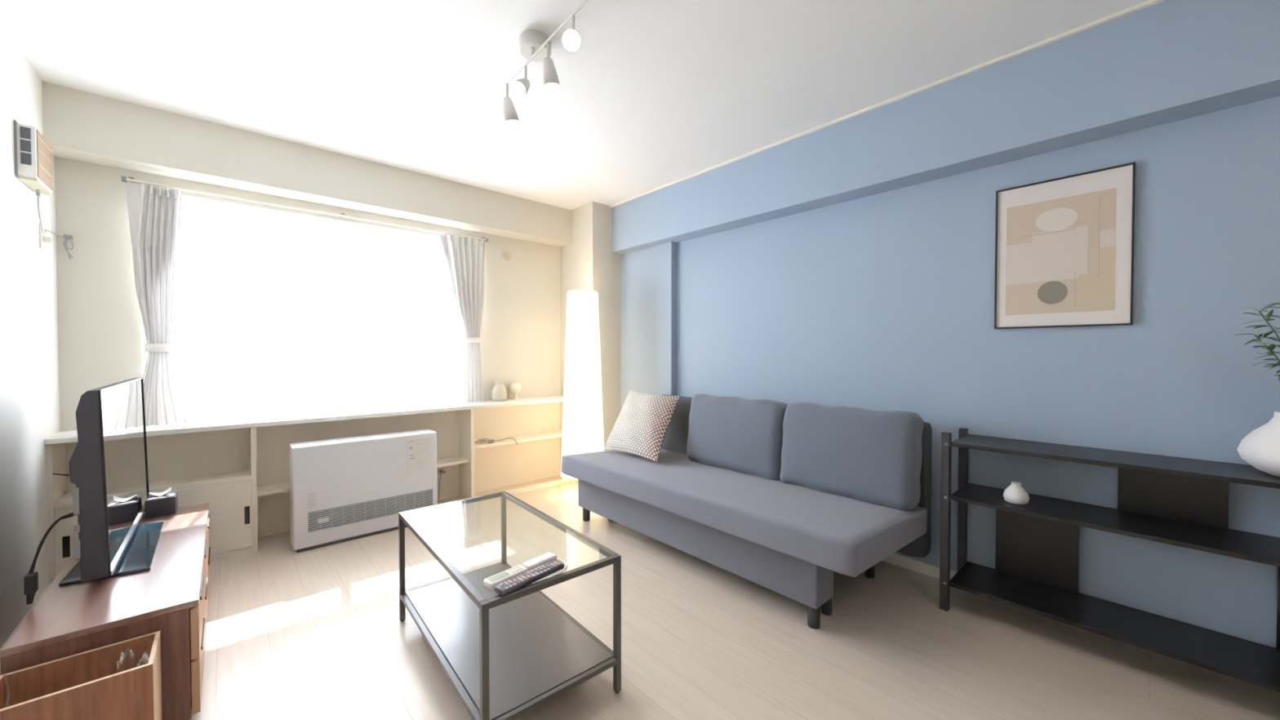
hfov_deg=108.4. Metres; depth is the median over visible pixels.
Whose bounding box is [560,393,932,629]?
sofa
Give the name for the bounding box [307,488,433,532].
grille
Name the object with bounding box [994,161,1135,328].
framed print
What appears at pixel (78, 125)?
beam
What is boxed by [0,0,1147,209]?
ceiling
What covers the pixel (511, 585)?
remote
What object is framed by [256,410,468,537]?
shelf
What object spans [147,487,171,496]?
tissue
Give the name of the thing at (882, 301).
wall
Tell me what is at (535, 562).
remote
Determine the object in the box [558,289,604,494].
floor lamp
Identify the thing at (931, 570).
baseboard
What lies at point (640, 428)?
throw pillow
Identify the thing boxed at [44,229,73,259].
cable
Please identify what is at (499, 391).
vase
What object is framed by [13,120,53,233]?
ventilation unit
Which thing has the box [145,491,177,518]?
tissue box
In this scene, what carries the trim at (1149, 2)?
attached to the ceiling
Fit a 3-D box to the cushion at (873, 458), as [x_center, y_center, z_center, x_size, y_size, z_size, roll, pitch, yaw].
[1.106,0.491,2.483,0.241,0.489,0.713,-1,1,-42]
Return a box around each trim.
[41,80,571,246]
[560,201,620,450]
[609,0,1164,208]
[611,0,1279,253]
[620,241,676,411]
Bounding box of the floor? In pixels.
[0,475,1279,719]
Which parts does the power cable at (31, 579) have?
cord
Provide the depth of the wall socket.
2.23 m
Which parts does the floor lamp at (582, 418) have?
leg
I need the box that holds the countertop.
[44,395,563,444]
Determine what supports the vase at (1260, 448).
on the shelf at (1177, 501)
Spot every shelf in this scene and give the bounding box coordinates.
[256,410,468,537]
[405,563,612,719]
[458,401,573,503]
[939,427,1279,693]
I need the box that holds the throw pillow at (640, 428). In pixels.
[603,390,679,462]
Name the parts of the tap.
socket plate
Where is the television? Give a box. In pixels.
[58,377,164,586]
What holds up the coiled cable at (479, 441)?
on the open shelf at (537, 428)
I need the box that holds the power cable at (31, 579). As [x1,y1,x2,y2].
[23,473,77,604]
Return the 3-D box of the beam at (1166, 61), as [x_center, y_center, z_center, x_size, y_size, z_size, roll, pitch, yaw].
[1.550,-1.164,2.336,0.172,0.420,5.239,-1,1,-42]
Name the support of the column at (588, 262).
attached to the wall at (882, 301)
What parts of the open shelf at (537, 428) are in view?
panel, panel, panel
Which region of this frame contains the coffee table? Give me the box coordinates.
[398,491,621,719]
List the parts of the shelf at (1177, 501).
post, post, panel, panel, panel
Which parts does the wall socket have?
plate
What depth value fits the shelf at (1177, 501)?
1.86 m
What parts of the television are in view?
stand plate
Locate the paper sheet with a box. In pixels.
[50,431,77,437]
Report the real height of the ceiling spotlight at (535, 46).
0.268 m
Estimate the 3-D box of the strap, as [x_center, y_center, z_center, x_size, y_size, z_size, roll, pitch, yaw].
[-0.266,0.686,1.518,0.047,0.006,0.137,0,1,4]
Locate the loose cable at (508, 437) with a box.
[493,437,517,444]
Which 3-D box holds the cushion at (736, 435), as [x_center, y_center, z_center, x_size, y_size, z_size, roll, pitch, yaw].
[0.624,0.482,3.020,0.240,0.485,0.732,-1,1,-42]
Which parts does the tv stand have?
drawer, drawer, handle, handle, drawer, handle, drawer, handle, drawer, handle, drawer, handle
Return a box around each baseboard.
[0,585,49,669]
[881,553,956,579]
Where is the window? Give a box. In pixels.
[120,175,488,418]
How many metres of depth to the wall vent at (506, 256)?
4.10 m
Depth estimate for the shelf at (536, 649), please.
1.71 m
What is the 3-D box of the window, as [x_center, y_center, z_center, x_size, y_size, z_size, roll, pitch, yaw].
[-2.121,-0.340,3.299,2.083,1.370,0.188,-1,1,-42]
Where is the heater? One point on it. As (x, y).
(344, 489)
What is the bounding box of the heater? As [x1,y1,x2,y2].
[288,429,437,552]
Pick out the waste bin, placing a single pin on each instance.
(83, 686)
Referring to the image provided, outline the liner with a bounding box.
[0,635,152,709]
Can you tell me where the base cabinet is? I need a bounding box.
[44,426,257,585]
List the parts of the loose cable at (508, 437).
cord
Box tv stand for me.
[0,502,210,719]
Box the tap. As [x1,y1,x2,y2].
[437,466,445,502]
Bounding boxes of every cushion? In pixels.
[687,393,788,479]
[779,402,924,511]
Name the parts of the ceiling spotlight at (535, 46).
stem, bulb, bulb, stem, rail, stem, bulb, bulb, stem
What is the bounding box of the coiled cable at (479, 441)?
[474,438,493,444]
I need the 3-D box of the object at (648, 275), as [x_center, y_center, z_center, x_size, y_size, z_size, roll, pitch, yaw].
[0.062,0.074,4.098,0.064,2.115,0.661,-1,1,-42]
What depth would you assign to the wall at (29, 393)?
2.00 m
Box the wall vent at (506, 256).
[501,251,511,262]
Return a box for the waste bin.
[0,630,162,719]
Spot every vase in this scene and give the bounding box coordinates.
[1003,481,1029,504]
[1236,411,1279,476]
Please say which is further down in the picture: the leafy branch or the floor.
the floor
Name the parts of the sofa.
leg, seat, backrest, leg, leg, leg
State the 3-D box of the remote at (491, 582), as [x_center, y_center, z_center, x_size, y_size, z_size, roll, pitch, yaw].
[-0.419,0.678,1.446,0.046,0.024,0.135,1,1,40]
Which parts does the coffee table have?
leg, leg, leg, frame, shelf frame, leg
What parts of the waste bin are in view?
panel, panel, panel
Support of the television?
on the tv stand
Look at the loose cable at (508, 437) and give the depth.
3.89 m
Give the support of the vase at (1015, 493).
on the shelf at (1177, 501)
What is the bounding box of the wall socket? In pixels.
[39,222,53,250]
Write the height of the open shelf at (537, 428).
0.752 m
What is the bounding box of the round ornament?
[509,382,521,399]
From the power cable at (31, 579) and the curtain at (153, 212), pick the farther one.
the curtain at (153, 212)
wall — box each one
[0,19,60,648]
[53,156,560,431]
[676,96,1279,648]
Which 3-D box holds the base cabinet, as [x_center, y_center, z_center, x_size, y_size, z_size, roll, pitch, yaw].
[-2.690,0.781,2.617,0.790,0.752,0.269,-1,1,-42]
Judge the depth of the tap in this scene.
3.71 m
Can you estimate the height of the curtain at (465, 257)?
1.355 m
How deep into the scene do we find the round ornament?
4.08 m
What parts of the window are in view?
sash, curtain rail, sash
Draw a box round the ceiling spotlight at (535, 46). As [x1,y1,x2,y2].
[502,0,588,125]
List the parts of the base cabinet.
handle, door, door, handle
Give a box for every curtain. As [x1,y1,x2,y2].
[124,182,188,426]
[439,234,484,403]
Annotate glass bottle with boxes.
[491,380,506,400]
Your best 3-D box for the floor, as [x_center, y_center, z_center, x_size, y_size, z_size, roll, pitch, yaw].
[0.169,1.225,1.495,3.780,0.100,6.010,-1,1,-42]
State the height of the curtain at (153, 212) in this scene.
1.355 m
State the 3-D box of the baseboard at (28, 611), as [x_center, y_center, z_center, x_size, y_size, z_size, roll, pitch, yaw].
[-1.055,1.167,0.215,0.010,0.060,5.500,-1,1,-42]
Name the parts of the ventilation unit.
plate, pane, pane, pane, pull cord, panel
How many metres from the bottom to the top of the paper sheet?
0.004 m
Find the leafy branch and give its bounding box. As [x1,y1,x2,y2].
[1233,302,1279,380]
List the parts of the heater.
control panel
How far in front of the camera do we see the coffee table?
1.66 m
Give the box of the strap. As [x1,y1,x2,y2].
[546,558,568,578]
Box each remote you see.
[483,564,527,590]
[494,560,564,595]
[522,551,556,571]

